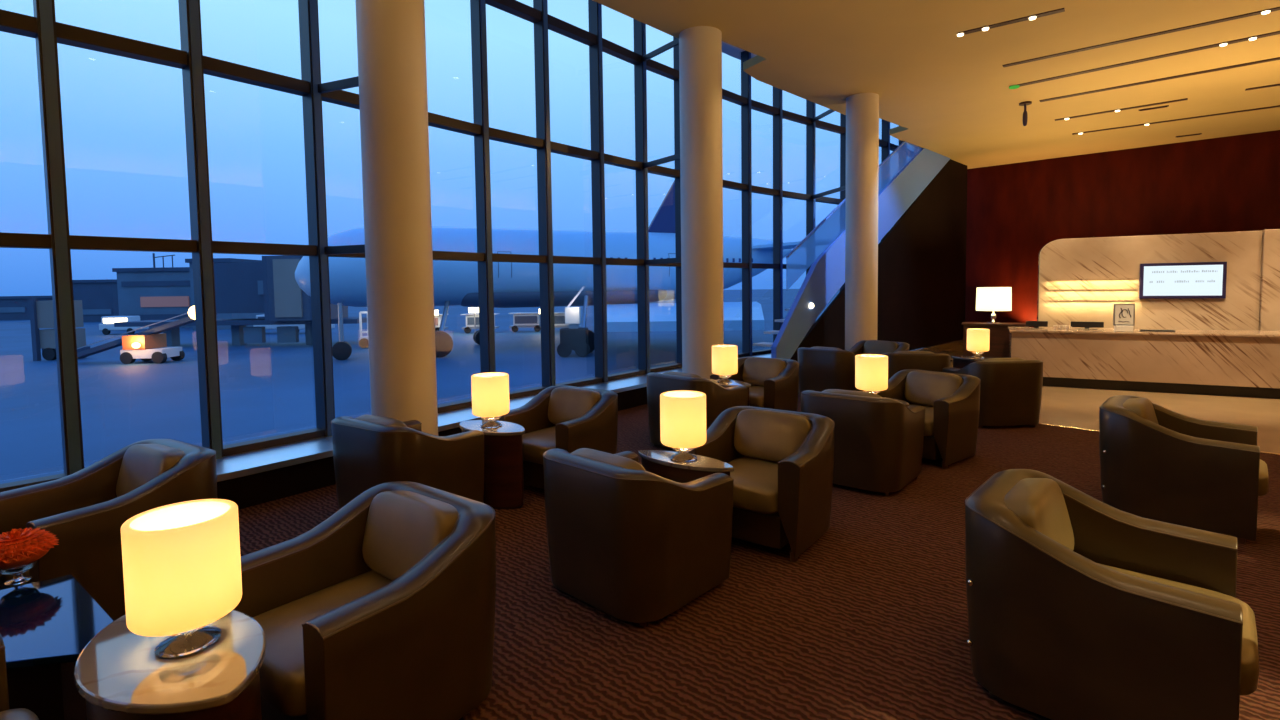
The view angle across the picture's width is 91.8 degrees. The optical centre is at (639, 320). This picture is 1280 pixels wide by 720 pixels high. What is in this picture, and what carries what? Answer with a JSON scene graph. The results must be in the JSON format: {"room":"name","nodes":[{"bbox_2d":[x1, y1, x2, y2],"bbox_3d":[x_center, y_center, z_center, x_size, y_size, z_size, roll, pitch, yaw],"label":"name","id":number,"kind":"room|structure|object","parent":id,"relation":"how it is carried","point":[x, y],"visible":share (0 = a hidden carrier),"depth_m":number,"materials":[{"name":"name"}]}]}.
{"room":"airport terminal","nodes":[
{"label":"airport terminal","id":0,"kind":"room"},
{"bbox_2d":[217,387,646,509],"bbox_3d":[-2.202,1.178,6.191,1.118,0.270,20.135,2,4,42],"label":"wall","id":1,"kind":"structure","parent":0,"point":[267,486],"depth_m":4.84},
{"bbox_2d":[0,9,65,491],"bbox_3d":[-4.296,-1.600,3.781,0.172,5.500,0.965,2,4,41],"label":"window","id":2,"kind":"structure","parent":1,"relation":"in","point":[10,22],"depth_m":4.05,"materials":[{"name":"grey metal"}]},
{"bbox_2d":[33,0,196,475],"bbox_3d":[-3.715,-1.645,4.437,0.172,5.500,0.840,2,4,41],"label":"window","id":3,"kind":"structure","parent":1,"relation":"in","point":[51,32],"depth_m":4.20,"materials":[{"name":"grey metal"}]},
{"bbox_2d":[178,0,323,458],"bbox_3d":[-3.173,-1.688,5.096,0.172,5.500,0.917,2,4,37],"label":"window","id":4,"kind":"structure","parent":1,"relation":"in","point":[198,65],"depth_m":4.81,"materials":[{"name":"grey metal"}]},
{"bbox_2d":[298,0,364,436],"bbox_3d":[-2.632,-1.736,5.825,0.172,5.500,0.949,1,4,36],"label":"window","id":5,"kind":"structure","parent":1,"relation":"in","point":[308,9],"depth_m":5.48,"materials":[{"name":"grey metal"}]},
{"bbox_2d":[428,112,484,412],"bbox_3d":[-2.079,-1.786,6.584,0.172,5.500,0.983,2,4,36],"label":"window","id":6,"kind":"structure","parent":1,"relation":"in","point":[434,120],"depth_m":6.67,"materials":[{"name":"grey metal"}]},
{"bbox_2d":[216,353,770,481],"bbox_3d":[-2.189,1.018,6.169,1.157,0.050,20.135,2,4,42],"label":"window sill","id":7,"kind":"structure","parent":1,"relation":"on","point":[271,458],"depth_m":5.11,"materials":[{"name":"silver metal"}]},
{"bbox_2d":[470,0,547,398],"bbox_3d":[-1.502,-1.834,7.318,0.172,5.500,0.940,2,4,40],"label":"window","id":8,"kind":"structure","parent":1,"relation":"in","point":[477,7],"depth_m":7.01,"materials":[{"name":"grey metal"}]},
{"bbox_2d":[533,0,601,386],"bbox_3d":[-0.897,-1.882,8.037,0.172,5.500,0.990,2,4,40],"label":"window","id":9,"kind":"structure","parent":1,"relation":"in","point":[541,50],"depth_m":7.70,"materials":[{"name":"grey metal"}]},
{"bbox_2d":[588,0,645,381],"bbox_3d":[-0.287,-1.931,8.775,0.172,5.500,0.978,2,4,39],"label":"window","id":10,"kind":"structure","parent":1,"relation":"in","point":[594,8],"depth_m":8.44,"materials":[{"name":"grey metal"}]},
{"bbox_2d":[633,19,681,373],"bbox_3d":[0.320,-1.979,9.494,0.172,5.500,0.960,2,4,41],"label":"window","id":11,"kind":"structure","parent":1,"relation":"in","point":[640,80],"depth_m":9.16,"materials":[{"name":"grey metal"}]},
{"bbox_2d":[673,37,681,363],"bbox_3d":[0.945,-2.027,10.203,0.172,5.500,0.982,2,4,41],"label":"window","id":12,"kind":"structure","parent":1,"relation":"in","point":[676,48],"depth_m":9.87,"materials":[{"name":"grey metal"}]},
{"bbox_2d":[722,89,748,357],"bbox_3d":[1.593,-2.075,10.922,0.172,5.500,1.008,2,4,43],"label":"window","id":13,"kind":"structure","parent":1,"relation":"in","point":[729,96],"depth_m":10.94,"materials":[{"name":"grey metal"}]},
{"bbox_2d":[741,51,778,355],"bbox_3d":[2.285,-2.123,11.621,1.015,5.500,0.172,-4,4,-43],"label":"window","id":14,"kind":"structure","parent":1,"relation":"in","point":[746,150],"depth_m":11.30,"materials":[{"name":"grey metal"}]},
{"bbox_2d":[773,87,811,341],"bbox_3d":[3.062,-2.173,12.326,1.138,5.500,0.172,-4,4,-41],"label":"window","id":15,"kind":"structure","parent":1,"relation":"in","point":[777,93],"depth_m":11.97,"materials":[{"name":"grey metal"}]},
{"bbox_2d":[806,100,845,326],"bbox_3d":[3.956,-2.227,13.085,1.261,5.500,0.172,-3,4,-40],"label":"window","id":16,"kind":"structure","parent":1,"relation":"in","point":[810,106],"depth_m":12.66,"materials":[{"name":"grey metal"}]},
{"bbox_2d":[840,113,845,290],"bbox_3d":[4.798,-2.279,13.818,1.023,5.500,0.172,-4,4,-43],"label":"window","id":17,"kind":"structure","parent":1,"relation":"in","point":[842,116],"depth_m":13.43,"materials":[{"name":"grey metal"}]},
{"bbox_2d":[722,41,756,59],"bbox_3d":[0.050,-4.745,7.949,2.287,0.200,28.696,2,4,43],"label":"ceiling","id":18,"kind":"structure","parent":0,"point":[728,49],"depth_m":11.13,"materials":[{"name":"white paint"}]},
{"bbox_2d":[881,119,903,238],"bbox_3d":[6.213,-2.376,15.206,0.172,5.500,1.015,2,4,45],"label":"window","id":19,"kind":"structure","parent":18,"relation":"attached to","point":[885,151],"depth_m":14.76,"materials":[{"name":"grey metal"}]},
{"bbox_2d":[898,140,915,170],"bbox_3d":[6.912,-2.424,15.905,0.172,5.500,1.015,2,4,45],"label":"window","id":20,"kind":"structure","parent":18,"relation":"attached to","point":[902,161],"depth_m":15.46,"materials":[{"name":"grey"}]},
{"bbox_2d":[238,340,1279,719],"bbox_3d":[6.209,1.383,3.498,22.820,0.120,30.238,1,3,24],"label":"floor","id":21,"kind":"structure","parent":0,"point":[869,621],"depth_m":3.04,"materials":[{"name":"carpet"}]},
{"bbox_2d":[0,634,38,719],"bbox_3d":[-1.831,1.172,1.383,0.823,0.759,0.766,2,4,37],"label":"lounge armchair","id":22,"kind":"object","parent":21,"relation":"on","point":[5,713],"visible":1,"depth_m":1.80,"materials":[{"name":"leather"}]},
{"bbox_2d":[0,708,38,719],"bbox_3d":[-1.798,1.205,1.427,0.558,0.178,0.660,2,4,37],"label":"seat cushion","id":23,"kind":"object","parent":22,"relation":"on","point":[20,713],"depth_m":1.76,"materials":[{"name":"leather"}]},
{"bbox_2d":[0,574,113,719],"bbox_3d":[-2.337,1.295,2.084,0.945,0.450,0.790,-3,4,-37],"label":"coffee table","id":24,"kind":"object","parent":21,"relation":"on","point":[46,625],"visible":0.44,"depth_m":2.09,"materials":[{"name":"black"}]},
{"bbox_2d":[0,527,58,584],"bbox_3d":[-2.508,0.942,2.493,0.259,0.216,0.256,-1,3,0],"label":"flower bowl","id":25,"kind":"object","parent":24,"relation":"on","point":[20,549],"visible":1,"depth_m":2.47,"materials":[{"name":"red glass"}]},
{"bbox_2d":[0,560,37,584],"bbox_3d":[-2.506,1.011,2.497,0.124,0.076,0.124,-1,3,0],"label":"glass cup","id":26,"kind":"object","parent":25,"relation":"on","point":[17,570],"depth_m":2.47,"materials":[{"name":"clear glass"}]},
{"bbox_2d":[0,439,216,620],"bbox_3d":[-2.788,1.083,3.241,0.823,0.759,0.843,1,4,31],"label":"lounge armchair","id":27,"kind":"object","parent":21,"relation":"on","point":[86,509],"visible":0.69,"depth_m":3.13,"materials":[{"name":"leather"}]},
{"bbox_2d":[116,444,184,496],"bbox_3d":[-2.679,0.859,3.415,0.536,0.335,0.210,1,4,31],"label":"cushion","id":28,"kind":"object","parent":27,"relation":"on","point":[140,464],"depth_m":3.36,"materials":[{"name":"leather"}]},
{"bbox_2d":[74,610,265,719],"bbox_3d":[-1.353,1.236,1.820,0.735,0.570,0.420,1,4,35],"label":"side table","id":29,"kind":"object","parent":21,"relation":"on","point":[119,674],"visible":0.75,"depth_m":1.69,"materials":[{"name":"stone"}]},
{"bbox_2d":[121,499,241,658],"bbox_3d":[-1.330,0.755,1.813,0.274,0.390,0.274,-1,3,0],"label":"table lamp","id":30,"kind":"object","parent":29,"relation":"on","point":[181,560],"visible":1,"depth_m":1.72,"materials":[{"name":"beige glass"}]},
{"bbox_2d":[233,481,495,719],"bbox_3d":[-1.044,1.107,2.365,0.823,0.759,0.804,2,4,37],"label":"lounge armchair","id":31,"kind":"object","parent":21,"relation":"on","point":[383,609],"visible":0.96,"depth_m":2.23,"materials":[{"name":"leather"}]},
{"bbox_2d":[253,570,391,716],"bbox_3d":[-1.077,1.145,2.323,0.558,0.178,0.693,2,4,37],"label":"seat cushion","id":32,"kind":"object","parent":31,"relation":"on","point":[281,615],"depth_m":2.21,"materials":[{"name":"leather"}]},
{"bbox_2d":[362,490,457,580],"bbox_3d":[-0.922,0.884,2.518,0.536,0.335,0.201,2,4,37],"label":"cushion","id":33,"kind":"object","parent":31,"relation":"on","point":[400,527],"depth_m":2.47,"materials":[{"name":"leather"}]},
{"bbox_2d":[318,0,437,435],"bbox_3d":[-2.346,-1.553,5.165,1.202,5.800,0.548,0,3,8],"label":"column","id":34,"kind":"structure","parent":21,"relation":"on","point":[391,80],"depth_m":4.96,"materials":[{"name":"paint"}]},
{"bbox_2d":[331,414,483,508],"bbox_3d":[-1.624,1.007,4.329,0.823,0.759,0.766,1,4,33],"label":"lounge armchair","id":35,"kind":"object","parent":21,"relation":"on","point":[369,451],"visible":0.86,"depth_m":4.04,"materials":[{"name":"leather"}]},
{"bbox_2d":[355,414,406,426],"bbox_3d":[-1.734,0.805,4.152,0.536,0.335,0.191,1,4,33],"label":"cushion","id":36,"kind":"object","parent":35,"relation":"on","point":[379,420],"depth_m":4.06,"materials":[{"name":"leather"}]},
{"bbox_2d":[459,420,524,508],"bbox_3d":[-1.115,1.075,4.685,0.668,0.570,0.344,1,4,35],"label":"side table","id":37,"kind":"object","parent":21,"relation":"on","point":[503,445],"visible":0.77,"depth_m":4.50,"materials":[{"name":"brown wood"}]},
{"bbox_2d":[471,372,509,427],"bbox_3d":[-1.122,0.596,4.659,0.274,0.390,0.274,-1,3,0],"label":"table lamp","id":38,"kind":"object","parent":37,"relation":"on","point":[490,390],"visible":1,"depth_m":4.55,"materials":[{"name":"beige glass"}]},
{"bbox_2d":[495,385,617,488],"bbox_3d":[-0.655,0.953,5.062,0.823,0.759,0.766,1,4,36],"label":"lounge armchair","id":39,"kind":"object","parent":21,"relation":"on","point":[570,419],"visible":0.74,"depth_m":4.95,"materials":[{"name":"leather"}]},
{"bbox_2d":[523,426,555,463],"bbox_3d":[-0.685,0.991,5.021,0.558,0.178,0.660,1,4,36],"label":"seat cushion","id":40,"kind":"object","parent":39,"relation":"on","point":[537,440],"depth_m":4.77,"materials":[{"name":"leather"}]},
{"bbox_2d":[548,387,600,424],"bbox_3d":[-0.542,0.731,5.209,0.536,0.335,0.191,1,4,36],"label":"cushion","id":41,"kind":"object","parent":39,"relation":"on","point":[564,403],"depth_m":5.17,"materials":[{"name":"leather"}]},
{"bbox_2d":[543,448,733,626],"bbox_3d":[-0.033,1.040,3.316,0.823,0.759,0.766,2,4,43],"label":"lounge armchair","id":42,"kind":"object","parent":21,"relation":"on","point":[627,541],"visible":1,"depth_m":2.99,"materials":[{"name":"leather"}]},
{"bbox_2d":[570,448,645,470],"bbox_3d":[-0.170,0.838,3.161,0.536,0.335,0.191,2,4,43],"label":"cushion","id":43,"kind":"object","parent":42,"relation":"on","point":[604,458],"depth_m":3.07,"materials":[{"name":"leather"}]},
{"bbox_2d":[642,26,723,378],"bbox_3d":[0.429,-1.444,8.479,1.601,5.140,0.573,2,4,42],"label":"column","id":44,"kind":"structure","parent":21,"relation":"on","point":[700,156],"depth_m":7.91,"materials":[{"name":"paint"}]},
{"bbox_2d":[638,450,733,560],"bbox_3d":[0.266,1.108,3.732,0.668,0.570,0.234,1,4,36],"label":"side table","id":45,"kind":"object","parent":21,"relation":"on","point":[658,462],"visible":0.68,"depth_m":3.64,"materials":[{"name":"brown wood"}]},
{"bbox_2d":[660,390,705,461],"bbox_3d":[0.259,0.629,3.705,0.274,0.390,0.274,-1,3,0],"label":"table lamp","id":46,"kind":"object","parent":45,"relation":"on","point":[682,412],"visible":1,"depth_m":3.59,"materials":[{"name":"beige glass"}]},
{"bbox_2d":[646,371,747,447],"bbox_3d":[0.547,0.872,6.224,0.823,0.759,0.766,2,4,44],"label":"lounge armchair","id":47,"kind":"object","parent":21,"relation":"on","point":[719,398],"visible":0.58,"depth_m":5.97,"materials":[{"name":"leather"}]},
{"bbox_2d":[662,371,701,377],"bbox_3d":[0.408,0.670,6.070,0.536,0.335,0.191,2,4,44],"label":"cushion","id":48,"kind":"object","parent":47,"relation":"on","point":[673,373],"depth_m":5.99,"materials":[{"name":"leather"}]},
{"bbox_2d":[708,379,750,405],"bbox_3d":[0.913,0.938,6.662,0.668,0.570,0.344,2,4,45],"label":"side table","id":49,"kind":"object","parent":21,"relation":"on","point":[734,382],"visible":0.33,"depth_m":6.48,"materials":[{"name":"brown wood"}]},
{"bbox_2d":[712,345,737,382],"bbox_3d":[0.906,0.459,6.636,0.274,0.390,0.274,-1,3,0],"label":"table lamp","id":50,"kind":"object","parent":49,"relation":"on","point":[724,357],"visible":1,"depth_m":6.52,"materials":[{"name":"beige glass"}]},
{"bbox_2d":[710,357,798,411],"bbox_3d":[1.327,0.815,7.060,0.823,0.759,0.766,2,4,40],"label":"lounge armchair","id":51,"kind":"object","parent":21,"relation":"on","point":[774,382],"visible":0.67,"depth_m":6.92,"materials":[{"name":"leather"}]},
{"bbox_2d":[749,385,763,407],"bbox_3d":[1.294,0.854,7.021,0.558,0.178,0.660,2,4,40],"label":"seat cushion","id":52,"kind":"object","parent":51,"relation":"on","point":[756,392],"depth_m":6.68,"materials":[{"name":"leather"}]},
{"bbox_2d":[743,357,785,385],"bbox_3d":[1.451,0.593,7.199,0.536,0.335,0.191,2,4,40],"label":"cushion","id":53,"kind":"object","parent":51,"relation":"on","point":[756,370],"depth_m":7.16,"materials":[{"name":"leather"}]},
{"bbox_2d":[688,406,834,561],"bbox_3d":[0.776,0.991,4.008,0.823,0.759,0.766,2,4,37],"label":"lounge armchair","id":54,"kind":"object","parent":21,"relation":"on","point":[782,461],"visible":0.91,"depth_m":3.80,"materials":[{"name":"leather"}]},
{"bbox_2d":[728,456,777,513],"bbox_3d":[0.744,1.029,3.968,0.558,0.178,0.660,2,4,37],"label":"seat cushion","id":55,"kind":"object","parent":54,"relation":"on","point":[755,483],"depth_m":3.70,"materials":[{"name":"leather"}]},
{"bbox_2d":[734,409,811,461],"bbox_3d":[0.891,0.769,4.154,0.536,0.335,0.191,2,4,37],"label":"cushion","id":56,"kind":"object","parent":54,"relation":"on","point":[760,435],"depth_m":4.11,"materials":[{"name":"leather"}]},
{"bbox_2d":[798,346,862,398],"bbox_3d":[2.646,0.718,8.490,0.766,0.759,0.823,-4,4,-44],"label":"lounge armchair","id":57,"kind":"object","parent":21,"relation":"on","point":[821,369],"visible":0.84,"depth_m":8.16,"materials":[{"name":"leather"}]},
{"bbox_2d":[812,93,878,350],"bbox_3d":[3.627,-1.664,11.665,0.568,5.140,2.143,-2,3,-21],"label":"column","id":58,"kind":"structure","parent":21,"relation":"on","point":[862,109],"depth_m":10.71,"materials":[{"name":"paint"}]},
{"bbox_2d":[753,141,950,358],"bbox_3d":[5.563,-2.854,13.965,0.544,7.250,9.829,2,4,45],"label":"staircase","id":59,"kind":"structure","parent":21,"relation":"on","point":[825,276],"depth_m":11.87,"materials":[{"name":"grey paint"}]},
{"bbox_2d":[801,389,925,495],"bbox_3d":[1.797,0.918,5.066,0.823,0.759,0.766,2,4,40],"label":"lounge armchair","id":60,"kind":"object","parent":21,"relation":"on","point":[878,441],"visible":0.89,"depth_m":4.71,"materials":[{"name":"leather"}]},
{"bbox_2d":[822,389,881,397],"bbox_3d":[1.668,0.717,4.904,0.536,0.335,0.191,2,4,40],"label":"cushion","id":61,"kind":"object","parent":60,"relation":"on","point":[835,391],"depth_m":4.84,"materials":[{"name":"leather"}]},
{"bbox_2d":[848,340,908,354],"bbox_3d":[3.413,0.677,9.039,0.766,0.759,0.823,-3,4,-40],"label":"lounge armchair","id":62,"kind":"object","parent":21,"relation":"on","point":[864,346],"visible":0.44,"depth_m":9.13,"materials":[{"name":"leather"}]},
{"bbox_2d":[863,340,898,354],"bbox_3d":[3.561,0.456,9.154,0.191,0.335,0.536,-3,4,-40],"label":"cushion","id":63,"kind":"object","parent":62,"relation":"on","point":[869,346],"depth_m":9.11,"materials":[{"name":"leather"}]},
{"bbox_2d":[882,397,908,405],"bbox_3d":[2.074,0.982,5.564,0.668,0.570,0.344,2,4,45],"label":"side table","id":64,"kind":"object","parent":21,"relation":"on","point":[901,401],"visible":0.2,"depth_m":5.41,"materials":[{"name":"brown wood"}]},
{"bbox_2d":[855,354,887,393],"bbox_3d":[2.067,0.503,5.538,0.274,0.390,0.274,-1,3,0],"label":"table lamp","id":65,"kind":"object","parent":64,"relation":"on","point":[871,370],"visible":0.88,"depth_m":5.42,"materials":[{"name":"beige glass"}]},
{"bbox_2d":[881,351,950,379],"bbox_3d":[3.456,0.740,7.896,0.823,0.759,0.766,0,3,15],"label":"lounge armchair","id":66,"kind":"object","parent":21,"relation":"on","point":[898,361],"visible":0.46,"depth_m":7.52,"materials":[{"name":"leather"}]},
{"bbox_2d":[877,369,980,468],"bbox_3d":[2.635,0.868,5.775,0.766,0.759,0.823,-3,4,-37],"label":"lounge armchair","id":67,"kind":"object","parent":21,"relation":"on","point":[951,401],"visible":0.7,"depth_m":5.51,"materials":[{"name":"leather"}]},
{"bbox_2d":[907,404,933,435],"bbox_3d":[2.593,0.906,5.745,0.660,0.178,0.558,-3,4,-37],"label":"seat cushion","id":68,"kind":"object","parent":67,"relation":"on","point":[929,417],"depth_m":5.40,"materials":[{"name":"leather"}]},
{"bbox_2d":[904,370,962,406],"bbox_3d":[2.789,0.647,5.882,0.191,0.335,0.536,-3,4,-37],"label":"cushion","id":69,"kind":"object","parent":67,"relation":"on","point":[921,387],"depth_m":5.86,"materials":[{"name":"leather"}]},
{"bbox_2d":[951,356,994,368],"bbox_3d":[4.631,0.784,8.509,0.668,0.570,0.344,2,4,40],"label":"side table","id":70,"kind":"object","parent":21,"relation":"on","point":[959,362],"visible":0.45,"depth_m":8.51,"materials":[{"name":"brown wood"}]},
{"bbox_2d":[967,328,989,357],"bbox_3d":[4.625,0.305,8.483,0.274,0.390,0.274,-1,3,0],"label":"table lamp","id":71,"kind":"object","parent":70,"relation":"on","point":[978,340],"visible":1,"depth_m":8.38,"materials":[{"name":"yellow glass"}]},
{"bbox_2d":[942,358,1042,427],"bbox_3d":[4.030,0.777,7.078,0.823,0.759,0.766,-1,3,-3],"label":"lounge armchair","id":72,"kind":"object","parent":21,"relation":"on","point":[1010,388],"visible":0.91,"depth_m":6.71,"materials":[{"name":"leather"}]},
{"bbox_2d":[961,322,1026,357],"bbox_3d":[6.147,0.486,10.768,1.000,0.900,0.440,1,4,29],"label":"console table","id":73,"kind":"object","parent":21,"relation":"on","point":[999,345],"visible":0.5,"depth_m":10.59,"materials":[{"name":"brown wood"}]},
{"bbox_2d":[976,287,1011,322],"bbox_3d":[6.117,-0.273,10.726,0.540,0.620,0.540,-1,3,0],"label":"lamp","id":74,"kind":"object","parent":73,"relation":"on","point":[993,299],"visible":0.99,"depth_m":10.51,"materials":[{"name":"white fabric"}]},
{"bbox_2d":[965,469,1258,719],"bbox_3d":[1.793,1.065,2.407,0.858,0.759,0.823,2,4,43],"label":"lounge armchair","id":75,"kind":"object","parent":21,"relation":"on","point":[1080,606],"visible":1,"depth_m":2.20,"materials":[{"name":"leather"}]},
{"bbox_2d":[1004,478,1073,550],"bbox_3d":[1.629,0.847,2.545,0.214,0.335,0.536,2,4,43],"label":"cushion","id":76,"kind":"object","parent":75,"relation":"on","point":[1040,503],"depth_m":2.49,"materials":[{"name":"leather"}]},
{"bbox_2d":[1098,563,1258,694],"bbox_3d":[1.837,1.102,2.368,0.739,0.178,0.558,2,4,43],"label":"seat cushion","id":77,"kind":"object","parent":75,"relation":"on","point":[1194,582],"depth_m":2.36,"materials":[{"name":"leather"}]},
{"bbox_2d":[1008,327,1279,398],"bbox_3d":[8.413,0.589,8.659,5.630,0.862,0.850,1,4,29],"label":"reception desk","id":78,"kind":"object","parent":21,"relation":"on","point":[1238,363],"visible":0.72,"depth_m":8.83,"materials":[{"name":"stone"}]},
{"bbox_2d":[1113,304,1134,331],"bbox_3d":[7.117,-0.053,9.119,0.250,0.405,0.125,1,4,29],"label":"framed sign","id":79,"kind":"object","parent":78,"relation":"on","point":[1123,314],"visible":1,"depth_m":9.10,"materials":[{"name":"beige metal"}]},
{"bbox_2d":[1008,327,1279,337],"bbox_3d":[8.407,0.176,8.636,5.630,0.034,0.850,1,4,29],"label":"countertop","id":80,"kind":"structure","parent":78,"relation":"on","point":[1178,332],"depth_m":8.93,"materials":[{"name":"stone"}]},
{"bbox_2d":[1037,229,1279,330],"bbox_3d":[8.915,-0.208,9.636,4.600,2.332,0.400,1,4,29],"label":"wall","id":81,"kind":"structure","parent":21,"relation":"on","point":[1080,279],"depth_m":9.86,"materials":[{"name":"beige stone"}]},
{"bbox_2d":[1139,262,1226,298],"bbox_3d":[8.479,-0.632,9.704,1.040,0.560,0.055,1,4,29],"label":"wall display","id":82,"kind":"object","parent":81,"relation":"attached to","point":[1190,280],"visible":1,"depth_m":9.68,"materials":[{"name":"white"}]},
{"bbox_2d":[1099,395,1268,543],"bbox_3d":[3.661,0.940,4.204,0.843,0.759,0.823,2,4,44],"label":"lounge armchair","id":83,"kind":"object","parent":21,"relation":"on","point":[1159,463],"visible":0.97,"depth_m":3.96,"materials":[{"name":"leather"}]},
{"bbox_2d":[1123,398,1158,424],"bbox_3d":[3.502,0.722,4.343,0.210,0.335,0.536,2,4,44],"label":"cushion","id":84,"kind":"object","parent":83,"relation":"on","point":[1142,407],"depth_m":4.26,"materials":[{"name":"leather"}]},
{"bbox_2d":[1258,459,1268,495],"bbox_3d":[3.703,0.977,4.165,0.726,0.178,0.558,2,4,44],"label":"seat cushion","id":85,"kind":"object","parent":83,"relation":"on","point":[1263,470],"depth_m":3.76,"materials":[{"name":"leather"}]},
{"bbox_2d":[791,159,966,361],"bbox_3d":[5.679,-2.071,13.904,0.060,5.650,9.829,2,4,45],"label":"wall","id":86,"kind":"structure","parent":0,"point":[922,257],"depth_m":15.18,"materials":[{"name":"brown wood"}]},
{"bbox_2d":[593,0,1279,168],"bbox_3d":[5.745,-3.514,2.329,15.795,0.120,27.866,2,4,42],"label":"ceiling","id":87,"kind":"structure","parent":0,"point":[949,95],"depth_m":9.19,"materials":[{"name":"paint"}]},
{"bbox_2d":[957,8,1064,36],"bbox_3d":[4.606,-3.721,7.753,1.161,0.030,0.100,2,4,37],"label":"ceiling light slot","id":88,"kind":"object","parent":87,"relation":"attached to","point":[1032,17],"visible":1,"depth_m":7.73,"materials":[{"name":"brown"}]},
{"bbox_2d":[1055,98,1187,120],"bbox_3d":[9.100,-4.007,11.815,2.004,0.030,0.101,2,4,42],"label":"ceiling light slot","id":89,"kind":"object","parent":87,"relation":"attached to","point":[1117,110],"visible":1,"depth_m":11.75,"materials":[{"name":"brown metal"}]},
{"bbox_2d":[1002,7,1279,66],"bbox_3d":[7.403,-3.757,7.691,5.075,0.030,0.100,2,4,40],"label":"ceiling light slot","id":90,"kind":"object","parent":87,"relation":"attached to","point":[1266,11],"visible":1,"depth_m":8.21,"materials":[{"name":"brown"}]},
{"bbox_2d":[1009,31,1279,88],"bbox_3d":[8.250,-3.805,8.362,5.771,0.030,0.160,2,4,43],"label":"ceiling light slot","id":91,"kind":"object","parent":87,"relation":"attached to","point":[1252,38],"visible":1,"depth_m":9.06,"materials":[{"name":"brown"}]},
{"bbox_2d":[1039,57,1279,101],"bbox_3d":[9.522,-3.862,9.074,6.246,0.030,0.121,2,4,42],"label":"ceiling light slot","id":92,"kind":"object","parent":87,"relation":"attached to","point":[1277,58],"visible":1,"depth_m":9.98,"materials":[{"name":"brown metal"}]},
{"bbox_2d":[1072,105,1279,134],"bbox_3d":[11.544,-4.057,12.099,5.116,0.030,0.101,2,4,39],"label":"ceiling light slot","id":93,"kind":"object","parent":87,"relation":"attached to","point":[1146,124],"visible":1,"depth_m":12.56,"materials":[{"name":"brown metal"}]},
{"bbox_2d":[965,130,1279,326],"bbox_3d":[13.637,-2.224,14.214,13.480,5.900,0.200,2,4,42],"label":"wall","id":94,"kind":"structure","parent":0,"point":[1229,183],"depth_m":15.69,"materials":[{"name":"brown wood"}]},
{"label":"outside","id":95,"kind":"structure","parent":0,"visible":0},
{"bbox_2d":[0,289,839,483],"bbox_3d":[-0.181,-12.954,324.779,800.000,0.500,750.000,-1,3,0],"label":"apron","id":96,"kind":"object","parent":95,"point":[267,389],"depth_m":33.10,"materials":[{"name":"concrete"}]},
{"bbox_2d":[0,296,52,319],"bbox_3d":[-134.037,-2.622,124.942,37.142,4.550,14.600,-1,3,0],"label":"terminal building","id":97,"kind":"structure","parent":96,"relation":"on","point":[11,307],"depth_m":117.92,"materials":[{"name":"grey concrete"}]},
{"bbox_2d":[29,297,89,360],"bbox_3d":[-41.747,0.528,44.702,2.700,4.500,1.675,-1,3,0],"label":"truck","id":98,"kind":"object","parent":96,"relation":"on","point":[41,312],"visible":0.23,"depth_m":44.17,"materials":[{"name":"grey metal"}]},
{"bbox_2d":[72,279,118,321],"bbox_3d":[-93.715,-3.769,111.890,9.745,7.150,14.600,-1,3,0],"label":"terminal building","id":99,"kind":"structure","parent":96,"relation":"on","point":[99,298],"depth_m":104.85,"materials":[{"name":"grey concrete"}]},
{"bbox_2d":[99,316,148,334],"bbox_3d":[-59.999,0.478,72.076,4.400,2.099,1.825,-1,3,0],"label":"van","id":100,"kind":"object","parent":96,"relation":"on","point":[107,324],"visible":0.77,"depth_m":71.21,"materials":[{"name":"grey metal"}]},
{"bbox_2d":[77,306,217,363],"bbox_3d":[-33.553,0.892,41.952,9.364,3.844,2.220,-1,3,0],"label":"loader","id":101,"kind":"object","parent":96,"relation":"on","point":[151,344],"visible":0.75,"depth_m":41.55,"materials":[{"name":"silver metal"}]},
{"bbox_2d":[112,267,192,327],"bbox_3d":[-65.426,-3.510,90.894,11.032,8.150,14.600,-1,3,0],"label":"terminal building","id":102,"kind":"structure","parent":96,"relation":"on","point":[163,293],"depth_m":83.82,"materials":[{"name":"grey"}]},
{"bbox_2d":[185,258,263,329],"bbox_3d":[-53.903,-3.741,84.881,5.632,8.950,14.600,-1,3,0],"label":"terminal building","id":103,"kind":"structure","parent":96,"relation":"on","point":[215,260],"depth_m":78.05,"materials":[{"name":"grey concrete"}]},
{"bbox_2d":[114,256,366,345],"bbox_3d":[-34.627,-1.694,54.613,20.800,7.650,6.700,-1,3,0],"label":"building","id":104,"kind":"structure","parent":96,"relation":"on","point":[270,287],"depth_m":53.62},
{"bbox_2d":[461,313,498,332],"bbox_3d":[-16.998,0.232,66.099,3.700,2.049,1.700,-1,3,0],"label":"cart","id":105,"kind":"object","parent":96,"relation":"on","point":[469,316],"visible":0.56,"depth_m":65.35,"materials":[{"name":"silver metal"}]},
{"bbox_2d":[508,312,540,331],"bbox_3d":[-12.200,0.110,67.098,3.700,2.049,1.700,-1,3,0],"label":"cart","id":106,"kind":"object","parent":96,"relation":"on","point":[520,319],"visible":0.89,"depth_m":66.36,"materials":[{"name":"silver metal"}]},
{"bbox_2d":[295,180,833,359],"bbox_3d":[-1.444,-7.323,50.186,35.255,18.450,42.167,1,4,29],"label":"jetliner","id":107,"kind":"object","parent":96,"relation":"on","point":[515,285],"visible":0.52,"depth_m":45.71,"materials":[{"name":"paint"}]},
{"bbox_2d":[557,287,589,356],"bbox_3d":[-4.500,0.026,42.187,2.196,4.736,1.550,-1,3,0],"label":"tractor","id":108,"kind":"object","parent":96,"relation":"on","point":[575,338],"visible":1,"depth_m":41.62,"materials":[{"name":"metal"}]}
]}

